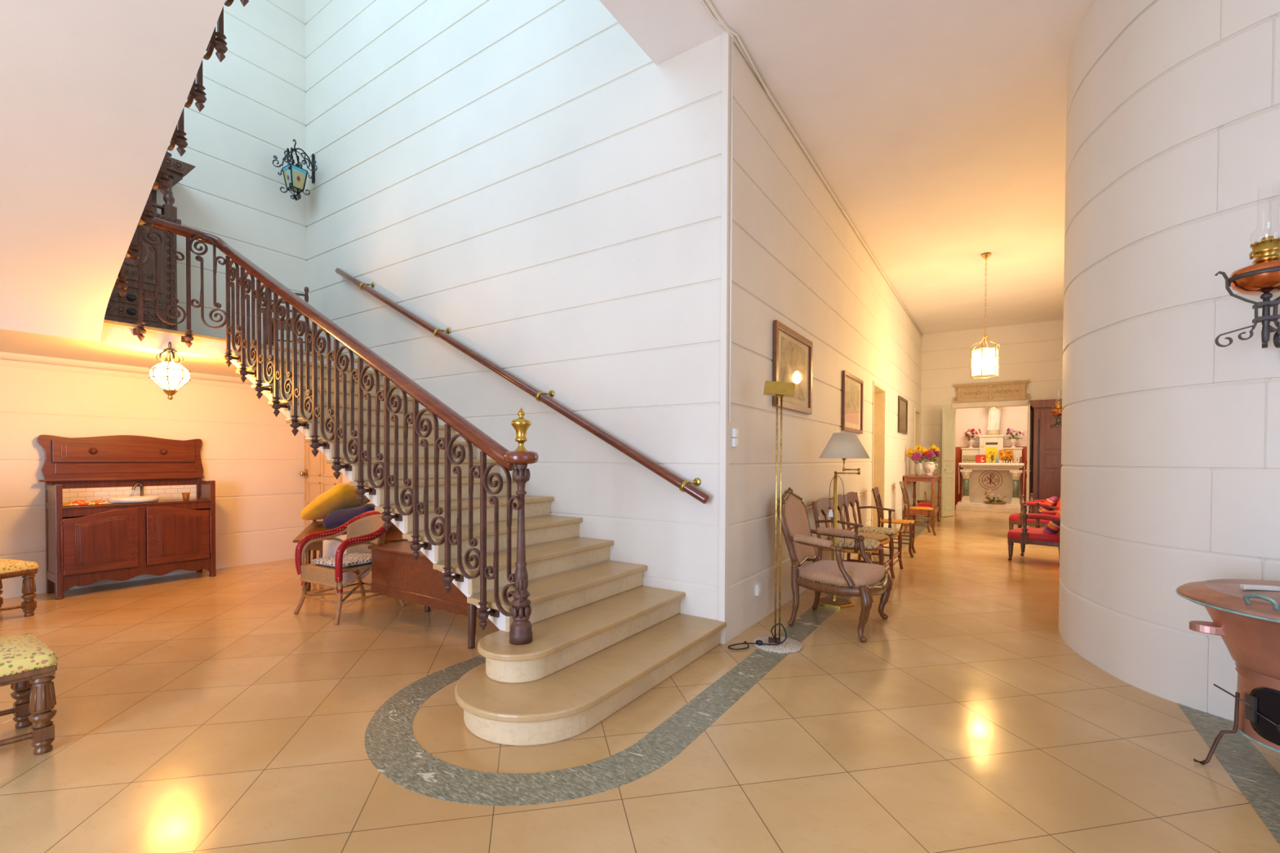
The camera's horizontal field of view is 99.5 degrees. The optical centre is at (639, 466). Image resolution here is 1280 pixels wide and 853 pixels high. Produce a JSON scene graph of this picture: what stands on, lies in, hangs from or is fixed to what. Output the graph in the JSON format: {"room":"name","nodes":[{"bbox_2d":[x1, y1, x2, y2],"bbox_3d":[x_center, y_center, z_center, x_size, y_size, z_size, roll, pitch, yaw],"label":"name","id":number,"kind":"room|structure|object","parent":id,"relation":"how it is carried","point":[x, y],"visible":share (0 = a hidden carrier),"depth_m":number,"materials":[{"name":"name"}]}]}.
{"room":"historic interior","nodes":[
{"label":"historic interior","id":0,"kind":"room"},
{"bbox_2d":[0,0,306,598],"bbox_3d":[-6.078,-2.792,4.545,0.160,8.000,6.078,1,1,34],"label":"wall","id":1,"kind":"structure","parent":0,"point":[254,110],"depth_m":6.32,"materials":[{"name":"paint"}]},
{"bbox_2d":[305,0,736,620],"bbox_3d":[-1.885,-2.788,5.500,6.080,8.000,0.160,1,1,34],"label":"wall","id":2,"kind":"structure","parent":0,"point":[522,179],"depth_m":4.70,"materials":[{"name":"paint"}]},
{"bbox_2d":[272,139,317,200],"bbox_3d":[-4.178,-3.622,6.644,0.354,0.732,0.449,1,1,32],"label":"wall lantern","id":3,"kind":"object","parent":2,"relation":"attached to","point":[295,176],"visible":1,"depth_m":6.58,"materials":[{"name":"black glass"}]},
{"bbox_2d":[299,434,342,558],"bbox_3d":[-4.012,0.170,6.789,0.880,2.030,0.110,1,1,34],"label":"door","id":4,"kind":"structure","parent":2,"relation":"in","point":[319,477],"depth_m":6.90,"materials":[{"name":"beige paint"}]},
{"bbox_2d":[335,267,710,503],"bbox_3d":[-1.558,-1.047,5.133,4.937,2.565,0.121,1,1,34],"label":"wall handrail","id":5,"kind":"object","parent":2,"relation":"attached to","point":[684,486],"visible":1,"depth_m":4.59,"materials":[{"name":"brown wood"}]},
{"bbox_2d":[0,506,1279,852],"bbox_3d":[1.947,1.257,7.730,13.700,0.120,21.400,1,1,34],"label":"floor","id":6,"kind":"structure","parent":0,"point":[197,713],"depth_m":2.49,"materials":[{"name":"tile"}]},
{"bbox_2d":[0,558,39,617],"bbox_3d":[-5.207,0.692,4.247,0.496,1.050,0.494,0,1,15],"label":"upholstered chair","id":7,"kind":"object","parent":6,"relation":"on","point":[9,568],"visible":1,"depth_m":4.37,"materials":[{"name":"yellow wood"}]},
{"bbox_2d":[0,633,57,755],"bbox_3d":[-2.902,0.729,2.315,0.496,1.050,0.494,1,1,34],"label":"upholstered chair","id":8,"kind":"object","parent":6,"relation":"on","point":[27,664],"visible":1,"depth_m":2.36,"materials":[{"name":"brown wood"}]},
{"bbox_2d":[36,435,216,599],"bbox_3d":[-5.111,0.441,5.476,0.442,1.516,1.259,1,1,34],"label":"sideboard","id":9,"kind":"object","parent":6,"relation":"on","point":[86,545],"visible":1,"depth_m":5.39,"materials":[{"name":"brown wood"}]},
{"bbox_2d":[62,499,111,506],"bbox_3d":[-5.288,0.343,5.174,0.166,0.046,0.354,1,1,34],"label":"tea towel","id":10,"kind":"object","parent":9,"relation":"on","point":[77,502],"visible":0.94,"depth_m":5.13,"materials":[{"name":"fabric"}]},
{"bbox_2d":[62,484,196,504],"bbox_3d":[-5.257,0.287,5.593,0.006,0.150,1.100,1,1,34],"label":"tile backsplash","id":11,"kind":"structure","parent":9,"relation":"attached to","point":[165,492],"depth_m":5.56,"materials":[{"name":"white tile"}]},
{"bbox_2d":[106,481,159,503],"bbox_3d":[-5.105,0.264,5.468,0.357,0.199,0.396,1,1,34],"label":"washbasin","id":12,"kind":"object","parent":9,"relation":"on","point":[141,499],"visible":0.99,"depth_m":5.44,"materials":[{"name":"ceramic"}]},
{"bbox_2d":[131,481,143,496],"bbox_3d":[-5.170,0.262,5.584,0.039,0.199,0.151,0,1,-11],"label":"faucet","id":13,"kind":"object","parent":12,"relation":"on","point":[136,484],"depth_m":5.63,"materials":[{"name":"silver metal"}]},
{"bbox_2d":[182,492,190,500],"bbox_3d":[-4.825,0.322,5.760,0.068,0.078,0.068,1,1,34],"label":"drinking glass","id":14,"kind":"object","parent":9,"relation":"on","point":[185,496],"visible":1,"depth_m":5.74,"materials":[{"name":"orange glass"}]},
{"bbox_2d":[293,510,405,624],"bbox_3d":[-2.446,0.811,4.608,0.613,0.837,0.653,1,1,30],"label":"wicker armchair","id":15,"kind":"object","parent":6,"relation":"on","point":[366,529],"visible":0.8,"depth_m":4.49,"materials":[{"name":"red wicker"}]},
{"bbox_2d":[311,551,371,567],"bbox_3d":[-2.453,0.788,4.588,0.439,0.057,0.459,1,1,30],"label":"seat cushion","id":16,"kind":"object","parent":15,"relation":"on","point":[351,559],"visible":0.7,"depth_m":4.47,"materials":[{"name":"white fabric"}]},
{"bbox_2d":[293,520,407,591],"bbox_3d":[-2.877,0.865,5.397,1.432,0.690,0.591,0,1,13],"label":"table","id":17,"kind":"object","parent":6,"relation":"on","point":[393,534],"visible":0.31,"depth_m":5.25,"materials":[{"name":"brown wood"}]},
{"bbox_2d":[322,534,371,584],"bbox_3d":[-2.682,0.842,5.002,0.422,0.449,0.256,0,1,-26],"label":"cloth","id":18,"kind":"object","parent":17,"relation":"hanging from","point":[329,547],"visible":0.16,"depth_m":4.90,"materials":[{"name":"fabric"}]},
{"bbox_2d":[322,503,375,529],"bbox_3d":[-2.801,0.500,5.477,0.653,0.278,0.480,1,1,20],"label":"cushion","id":19,"kind":"object","parent":17,"relation":"on","point":[336,518],"visible":0.41,"depth_m":5.28,"materials":[{"name":"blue fabric"}]},
{"bbox_2d":[300,482,370,519],"bbox_3d":[-3.077,0.358,5.600,0.779,0.414,0.519,1,1,31],"label":"cushion","id":20,"kind":"object","parent":19,"relation":"on","point":[341,495],"visible":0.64,"depth_m":5.39,"materials":[{"name":"yellow fabric"}]},
{"bbox_2d":[0,0,726,746],"bbox_3d":[-2.861,-1.044,3.906,5.957,4.551,3.608,1,1,34],"label":"stone staircase","id":21,"kind":"structure","parent":6,"relation":"on","point":[94,94],"depth_m":3.39,"materials":[{"name":"stone"}]},
{"bbox_2d":[103,151,195,330],"bbox_3d":[-5.261,-2.219,5.114,0.522,2.015,1.600,1,1,34],"label":"tall cabinet","id":22,"kind":"object","parent":21,"relation":"on","point":[125,308],"visible":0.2,"depth_m":5.43,"materials":[{"name":"brown wood"}]},
{"bbox_2d":[148,341,191,399],"bbox_3d":[-4.104,-0.834,4.734,0.260,0.508,0.260,1,1,34],"label":"hanging lantern","id":23,"kind":"object","parent":21,"relation":"hanging from","point":[171,376],"visible":1,"depth_m":4.68,"materials":[{"name":"white glass"}]},
{"bbox_2d":[265,286,311,351],"bbox_3d":[-4.102,-1.649,6.343,0.428,0.850,0.426,0,1,-26],"label":"chair","id":24,"kind":"object","parent":21,"relation":"on","point":[306,289],"visible":0.18,"depth_m":6.23,"materials":[{"name":"brown wood"}]},
{"bbox_2d":[114,0,538,644],"bbox_3d":[-2.486,-1.625,3.589,4.082,5.081,1.010,1,1,34],"label":"balustrade","id":25,"kind":"object","parent":21,"relation":"on","point":[521,633],"visible":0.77,"depth_m":3.63,"materials":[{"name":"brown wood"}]},
{"bbox_2d":[368,540,478,648],"bbox_3d":[-1.536,0.941,4.207,1.280,0.586,0.466,1,1,34],"label":"coffer","id":26,"kind":"object","parent":6,"relation":"on","point":[395,573],"visible":0.59,"depth_m":4.07,"materials":[{"name":"brown wood"}]},
{"bbox_2d":[728,380,802,653],"bbox_3d":[0.896,0.330,3.721,0.501,1.840,0.340,0,1,-36],"label":"floor lamp","id":27,"kind":"object","parent":6,"relation":"on","point":[774,643],"visible":1,"depth_m":3.75,"materials":[{"name":"gold metal"}]},
{"bbox_2d":[364,515,1279,844],"bbox_3d":[2.492,1.236,5.444,3.810,0.012,16.800,1,1,34],"label":"floor border","id":28,"kind":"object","parent":6,"relation":"in","point":[392,747],"depth_m":2.38,"materials":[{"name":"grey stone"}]},
{"bbox_2d":[777,487,892,642],"bbox_3d":[1.545,0.713,4.330,0.793,1.068,0.752,1,1,39],"label":"upholstered armchair","id":29,"kind":"object","parent":6,"relation":"on","point":[860,579],"visible":0.98,"depth_m":4.20,"materials":[{"name":"brown wood"}]},
{"bbox_2d":[818,432,870,608],"bbox_3d":[1.815,0.470,4.864,0.449,1.535,0.430,1,1,34],"label":"floor lamp","id":30,"kind":"object","parent":6,"relation":"on","point":[844,446],"visible":0.93,"depth_m":4.78,"materials":[{"name":"gold metal"}]},
{"bbox_2d":[828,509,833,517],"bbox_3d":[1.712,0.422,4.860,0.040,0.070,0.010,1,1,34],"label":"switch","id":31,"kind":"object","parent":30,"relation":"attached to","point":[830,513],"depth_m":4.86,"materials":[{"name":"white paint"}]},
{"bbox_2d":[811,491,903,602],"bbox_3d":[2.393,0.772,5.838,0.566,0.915,1.863,1,1,34],"label":"settee","id":32,"kind":"object","parent":6,"relation":"on","point":[822,504],"visible":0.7,"depth_m":5.92,"materials":[{"name":"brown wood"}]},
{"bbox_2d":[830,537,879,549],"bbox_3d":[2.103,0.756,5.337,0.459,0.061,0.499,1,1,29],"label":"seat cushion","id":33,"kind":"object","parent":32,"relation":"on","point":[869,544],"visible":0.55,"depth_m":5.18,"materials":[{"name":"fabric"}]},
{"bbox_2d":[857,532,888,541],"bbox_3d":[2.408,0.752,5.795,0.399,0.058,0.439,1,1,39],"label":"seat cushion","id":34,"kind":"object","parent":32,"relation":"on","point":[876,536],"visible":0.43,"depth_m":5.69,"materials":[{"name":"fabric"}]},
{"bbox_2d":[853,526,897,535],"bbox_3d":[2.735,0.746,6.286,0.439,0.052,0.499,1,1,31],"label":"seat cushion","id":35,"kind":"object","parent":32,"relation":"on","point":[885,531],"visible":0.73,"depth_m":6.15,"materials":[{"name":"fabric"}]},
{"bbox_2d":[874,544,883,549],"bbox_3d":[2.197,0.763,5.298,0.312,0.034,0.374,0,1,16],"label":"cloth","id":36,"kind":"object","parent":32,"relation":"on","point":[879,547],"visible":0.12,"depth_m":5.14,"materials":[{"name":"red fabric"}]},
{"bbox_2d":[871,487,915,557],"bbox_3d":[3.509,0.753,7.487,0.528,0.920,0.446,1,1,31],"label":"chair","id":37,"kind":"object","parent":6,"relation":"on","point":[876,493],"visible":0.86,"depth_m":7.42,"materials":[{"name":"wood"}]},
{"bbox_2d":[899,481,936,535],"bbox_3d":[4.887,0.729,9.555,0.528,0.920,0.446,0,1,16],"label":"chair","id":38,"kind":"object","parent":6,"relation":"on","point":[903,486],"visible":0.96,"depth_m":9.43,"materials":[{"name":"brown wood"}]},
{"bbox_2d":[903,474,941,528],"bbox_3d":[5.743,0.673,10.998,0.540,0.985,1.400,1,1,34],"label":"side table","id":39,"kind":"object","parent":6,"relation":"on","point":[913,478],"visible":0.78,"depth_m":10.54,"materials":[{"name":"brown wood"}]},
{"bbox_2d":[906,444,928,475],"bbox_3d":[5.504,-0.115,10.745,0.372,0.597,0.354,0,1,6],"label":"flower vase","id":40,"kind":"object","parent":39,"relation":"on","point":[918,467],"visible":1,"depth_m":10.69,"materials":[{"name":"white ceramic"}]},
{"bbox_2d":[906,505,939,515],"bbox_3d":[5.742,0.893,11.001,0.500,0.105,1.320,1,1,34],"label":"shelf","id":41,"kind":"object","parent":39,"relation":"attached to","point":[912,512],"depth_m":10.49,"materials":[{"name":"brown wood"}]},
{"bbox_2d":[916,491,930,502],"bbox_3d":[5.818,0.674,11.056,0.317,0.330,0.317,1,1,34],"label":"basket","id":42,"kind":"object","parent":39,"relation":"on","point":[925,492],"visible":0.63,"depth_m":11.02,"materials":[{"name":"wicker"}]},
{"bbox_2d":[917,502,931,510],"bbox_3d":[5.607,0.782,10.634,0.250,0.125,0.350,1,1,34],"label":"box","id":43,"kind":"object","parent":39,"relation":"on","point":[920,504],"visible":0.61,"depth_m":10.52,"materials":[{"name":"paint"}]},
{"bbox_2d":[921,444,940,475],"bbox_3d":[5.857,-0.130,10.949,0.364,0.623,0.343,1,1,34],"label":"flower vase","id":44,"kind":"object","parent":39,"relation":"on","point":[929,468],"visible":0.83,"depth_m":10.88,"materials":[{"name":"ceramic"}]},
{"bbox_2d":[955,465,1022,513],"bbox_3d":[9.049,0.532,13.973,1.500,1.210,1.020,1,1,34],"label":"altar","id":45,"kind":"object","parent":6,"relation":"on","point":[1002,481],"visible":0.9,"depth_m":13.88,"materials":[{"name":"stone"}]},
{"bbox_2d":[958,462,1024,494],"bbox_3d":[9.010,0.328,13.929,1.392,0.818,0.632,1,1,34],"label":"altar cloth","id":46,"kind":"object","parent":45,"relation":"on","point":[1000,464],"visible":0.97,"depth_m":13.69,"materials":[{"name":"fabric"}]},
{"bbox_2d":[962,455,976,462],"bbox_3d":[8.688,-0.189,14.265,0.340,0.200,0.080,1,1,34],"label":"relief plaque","id":47,"kind":"object","parent":46,"relation":"on","point":[966,459],"visible":0.99,"depth_m":14.27,"materials":[{"name":"stone"}]},
{"bbox_2d":[975,454,986,462],"bbox_3d":[8.874,-0.190,14.111,0.220,0.209,0.044,1,1,34],"label":"picture","id":48,"kind":"object","parent":46,"relation":"on","point":[980,458],"visible":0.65,"depth_m":14.10,"materials":[{"name":"paper"}]},
{"bbox_2d":[985,451,996,462],"bbox_3d":[8.983,-0.229,13.861,0.171,0.294,0.226,0,1,-30],"label":"bouquet","id":49,"kind":"object","parent":46,"relation":"on","point":[991,460],"visible":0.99,"depth_m":13.84,"materials":[{"name":"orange plant"}]},
{"bbox_2d":[986,447,996,462],"bbox_3d":[9.147,-0.293,14.113,0.240,0.417,0.072,1,1,34],"label":"card","id":50,"kind":"object","parent":46,"relation":"on","point":[988,450],"visible":0.56,"depth_m":14.12,"materials":[{"name":"paper"}]},
{"bbox_2d":[999,449,1013,462],"bbox_3d":[9.382,-0.249,13.898,0.300,0.338,0.054,1,1,34],"label":"card","id":51,"kind":"object","parent":46,"relation":"on","point":[1002,453],"visible":0.55,"depth_m":13.90,"materials":[{"name":"orange paper"}]},
{"bbox_2d":[1000,455,1014,462],"bbox_3d":[9.269,-0.180,13.686,0.207,0.204,0.266,0,1,-21],"label":"bouquet","id":52,"kind":"object","parent":46,"relation":"on","point":[1007,458],"visible":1,"depth_m":13.66,"materials":[{"name":"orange plant"}]},
{"bbox_2d":[982,489,1007,504],"bbox_3d":[8.925,0.770,13.663,0.494,0.362,0.496,0,1,-30],"label":"flower basket","id":53,"kind":"object","parent":45,"relation":"on","point":[993,501],"visible":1,"depth_m":13.60,"materials":[{"name":"wicker"}]},
{"bbox_2d":[960,435,1022,502],"bbox_3d":[9.253,0.158,14.290,1.360,1.950,0.380,1,1,34],"label":"retable","id":54,"kind":"object","parent":6,"relation":"on","point":[985,441],"visible":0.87,"depth_m":14.12,"materials":[{"name":"stone"}]},
{"bbox_2d":[964,428,982,448],"bbox_3d":[8.933,-0.759,14.531,0.419,0.531,0.301,1,1,24],"label":"urn","id":55,"kind":"object","parent":54,"relation":"on","point":[970,442],"visible":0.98,"depth_m":14.50,"materials":[{"name":"white ceramic"}]},
{"bbox_2d":[986,406,1001,435],"bbox_3d":[9.281,-1.485,14.244,0.390,1.334,0.334,1,1,34],"label":"robed statue","id":56,"kind":"object","parent":54,"relation":"on","point":[994,413],"visible":0.52,"depth_m":14.17,"materials":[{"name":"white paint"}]},
{"bbox_2d":[1005,427,1026,447],"bbox_3d":[9.689,-0.738,13.998,0.309,0.510,0.430,0,1,-31],"label":"flower vase","id":57,"kind":"object","parent":54,"relation":"on","point":[1013,442],"visible":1,"depth_m":13.99,"materials":[{"name":"white ceramic"}]},
{"bbox_2d":[1007,502,1060,566],"bbox_3d":[5.229,0.648,6.821,0.650,1.152,0.925,0,1,-40],"label":"armchair","id":58,"kind":"object","parent":6,"relation":"on","point":[1024,535],"visible":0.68,"depth_m":6.81,"materials":[{"name":"fabric"}]},
{"bbox_2d":[1043,511,1060,533],"bbox_3d":[5.220,0.703,6.769,0.420,0.371,0.268,-1,1,-44],"label":"striped cushion","id":59,"kind":"object","parent":58,"relation":"on","point":[1052,527],"visible":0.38,"depth_m":6.65,"materials":[{"name":"fabric"}]},
{"bbox_2d":[1008,493,1060,530],"bbox_3d":[6.588,0.625,8.804,0.650,1.152,0.925,-1,1,-42],"label":"armchair","id":60,"kind":"object","parent":6,"relation":"on","point":[1016,518],"visible":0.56,"depth_m":8.78,"materials":[{"name":"red fabric"}]},
{"bbox_2d":[1039,496,1057,513],"bbox_3d":[6.567,0.672,8.755,0.420,0.372,0.270,-1,1,-43],"label":"striped cushion","id":61,"kind":"object","parent":60,"relation":"on","point":[1053,500],"visible":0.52,"depth_m":8.60,"materials":[{"name":"fabric"}]},
{"bbox_2d":[1027,399,1062,513],"bbox_3d":[8.800,-0.081,10.954,1.594,2.520,0.690,1,1,34],"label":"armoire","id":62,"kind":"object","parent":6,"relation":"on","point":[1046,465],"visible":0.28,"depth_m":10.97,"materials":[{"name":"brown wood"}]},
{"bbox_2d":[1175,578,1279,764],"bbox_3d":[2.715,0.803,2.154,0.841,0.955,0.841,1,1,44],"label":"table","id":63,"kind":"object","parent":6,"relation":"on","point":[1245,613],"visible":1,"depth_m":2.18,"materials":[{"name":"brown metal"}]},
{"bbox_2d":[1188,600,1279,679],"bbox_3d":[2.716,0.698,2.152,0.830,0.266,0.830,1,1,44],"label":"bowl","id":64,"kind":"object","parent":63,"relation":"on","point":[1251,638],"depth_m":2.15,"materials":[{"name":"orange metal"}]},
{"bbox_2d":[599,0,724,65],"bbox_3d":[-0.638,-3.112,2.413,0.570,0.252,3.628,1,1,34],"label":"ceiling","id":65,"kind":"structure","parent":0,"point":[664,29],"depth_m":3.68,"materials":[{"name":"paint"}]},
{"bbox_2d":[728,42,921,641],"bbox_3d":[3.579,-0.936,8.384,0.160,4.260,10.960,1,1,34],"label":"wall","id":66,"kind":"structure","parent":0,"point":[798,262],"depth_m":4.94,"materials":[{"name":"paint"}]},
{"bbox_2d":[718,30,731,644],"bbox_3d":[0.596,-0.882,3.795,0.048,4.260,0.062,1,1,34],"label":"trim","id":67,"kind":"structure","parent":66,"relation":"attached to","point":[726,39],"depth_m":3.77,"materials":[{"name":"paint"}]},
{"bbox_2d":[731,428,738,447],"bbox_3d":[0.681,-0.203,3.876,0.032,0.130,0.060,1,1,34],"label":"light switch","id":68,"kind":"object","parent":66,"relation":"attached to","point":[735,432],"visible":1,"depth_m":3.85,"materials":[{"name":"white paint"}]},
{"bbox_2d":[755,582,761,595],"bbox_3d":[0.938,0.975,4.284,0.034,0.085,0.070,1,1,34],"label":"wall socket","id":69,"kind":"object","parent":66,"relation":"attached to","point":[758,586],"visible":1,"depth_m":4.26,"materials":[{"name":"white paint"}]},
{"bbox_2d":[773,320,813,414],"bbox_3d":[1.409,-0.866,4.946,0.030,0.716,1.040,1,1,34],"label":"framed picture","id":70,"kind":"object","parent":66,"relation":"attached to","point":[793,353],"visible":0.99,"depth_m":4.93,"materials":[{"name":"brown wood"}]},
{"bbox_2d":[781,336,805,401],"bbox_3d":[1.404,-0.873,4.949,0.002,0.501,0.686,1,1,34],"label":"print","id":71,"kind":"object","parent":70,"relation":"attached to","point":[793,353],"depth_m":4.97},
{"bbox_2d":[700,0,922,422],"bbox_3d":[2.258,-1.681,6.227,0.085,2.701,15.900,1,1,34],"label":"trim","id":72,"kind":"structure","parent":66,"relation":"attached to","point":[717,19],"depth_m":3.78,"materials":[{"name":"paint"}]},
{"bbox_2d":[841,370,863,434],"bbox_3d":[2.723,-0.792,6.919,0.030,0.717,1.050,1,1,34],"label":"framed picture","id":73,"kind":"object","parent":66,"relation":"attached to","point":[852,386],"visible":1,"depth_m":6.88,"materials":[{"name":"brown wood"}]},
{"bbox_2d":[845,381,858,424],"bbox_3d":[2.718,-0.799,6.922,0.002,0.502,0.693,1,1,34],"label":"print","id":74,"kind":"object","parent":73,"relation":"attached to","point":[851,387],"depth_m":6.89},
{"bbox_2d":[871,380,885,527],"bbox_3d":[3.569,-0.044,8.611,0.434,2.470,1.030,1,1,34],"label":"door","id":75,"kind":"structure","parent":66,"relation":"in","point":[878,438],"depth_m":8.91,"materials":[{"name":"beige paint"}]},
{"bbox_2d":[897,395,907,434],"bbox_3d":[5.055,-0.968,10.416,0.030,0.678,1.000,1,1,34],"label":"framed picture","id":76,"kind":"object","parent":66,"relation":"attached to","point":[902,402],"visible":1,"depth_m":10.40,"materials":[{"name":"brown wood"}]},
{"bbox_2d":[900,400,906,431],"bbox_3d":[5.050,-0.968,10.420,0.002,0.578,0.900,1,1,34],"label":"print","id":77,"kind":"object","parent":76,"relation":"attached to","point":[903,402],"depth_m":10.47},
{"bbox_2d":[914,408,920,515],"bbox_3d":[6.158,-0.074,12.497,0.434,2.440,0.930,1,1,34],"label":"door","id":78,"kind":"structure","parent":66,"relation":"in","point":[917,413],"depth_m":12.74,"materials":[{"name":"beige paint"}]},
{"bbox_2d":[709,0,1095,334],"bbox_3d":[1.763,-3.158,5.909,11.690,0.240,17.370,1,1,34],"label":"ceiling","id":79,"kind":"structure","parent":0,"point":[938,127],"depth_m":4.84,"materials":[{"name":"paint"}]},
{"bbox_2d":[969,253,999,378],"bbox_3d":[4.972,-2.169,7.802,0.370,1.766,0.386,1,1,34],"label":"hanging lantern","id":80,"kind":"object","parent":79,"relation":"hanging from","point":[984,362],"visible":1,"depth_m":7.79,"materials":[{"name":"white glass"}]},
{"bbox_2d":[920,319,1063,515],"bbox_3d":[8.285,-0.967,11.930,4.060,4.260,0.160,1,1,34],"label":"wall","id":81,"kind":"structure","parent":0,"point":[1033,352],"depth_m":12.23,"materials":[{"name":"paint"}]},
{"bbox_2d":[941,407,955,516],"bbox_3d":[7.031,-0.088,12.364,0.500,2.460,0.100,0,1,-34],"label":"door","id":82,"kind":"structure","parent":81,"relation":"in","point":[948,414],"depth_m":12.32,"materials":[{"name":"green paint"}]},
{"bbox_2d":[952,380,1031,402],"bbox_3d":[7.811,-1.661,12.079,1.460,0.400,0.100,1,1,34],"label":"carved overdoor","id":83,"kind":"object","parent":81,"relation":"attached to","point":[1005,390],"visible":1,"depth_m":12.05,"materials":[{"name":"stone"}]},
{"bbox_2d":[951,400,1032,514],"bbox_3d":[7.883,-0.142,12.201,1.512,2.600,0.212,1,1,34],"label":"trim","id":84,"kind":"structure","parent":81,"relation":"attached to","point":[1020,402],"depth_m":12.10,"materials":[{"name":"beige paint"}]},
{"bbox_2d":[1025,404,1031,512],"bbox_3d":[8.262,-0.071,11.523,0.100,2.460,0.500,1,1,37],"label":"door","id":85,"kind":"structure","parent":81,"relation":"in","point":[1028,420],"depth_m":11.33,"materials":[{"name":"beige paint"}]},
{"bbox_2d":[955,405,1027,447],"bbox_3d":[8.729,-0.856,13.401,3.150,4.000,2.800,1,1,34],"label":"wall","id":86,"kind":"structure","parent":0,"point":[1011,417],"depth_m":14.54,"materials":[{"name":"paint"}]},
{"bbox_2d":[955,446,1026,506],"bbox_3d":[8.685,0.319,13.360,2.850,1.650,2.640,1,1,34],"label":"trim","id":87,"kind":"structure","parent":86,"relation":"attached to","point":[958,451],"depth_m":14.85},
{"bbox_2d":[1058,0,1279,720],"bbox_3d":[3.737,-0.860,3.144,1.764,4.260,3.265,0,1,3],"label":"wall","id":88,"kind":"structure","parent":0,"point":[1170,480],"depth_m":2.96,"materials":[{"name":"paint"}]},
{"bbox_2d":[1214,195,1279,348],"bbox_3d":[2.849,-0.883,2.472,0.346,0.758,0.340,1,1,34],"label":"sconce","id":89,"kind":"object","parent":88,"relation":"attached to","point":[1262,277],"visible":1,"depth_m":2.43,"materials":[{"name":"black metal"}]},
{"bbox_3d":[7.293,-0.909,7.628,0.960,4.260,8.100,1,1,34],"label":"wall","id":90,"kind":"structure","parent":0,"visible":0},
{"bbox_2d":[1049,397,1062,428],"bbox_3d":[7.856,-1.040,9.986,0.476,0.758,0.295,1,1,36],"label":"sconce","id":91,"kind":"object","parent":90,"relation":"attached to","point":[1057,411],"visible":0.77,"depth_m":10.04,"materials":[{"name":"orange metal"}]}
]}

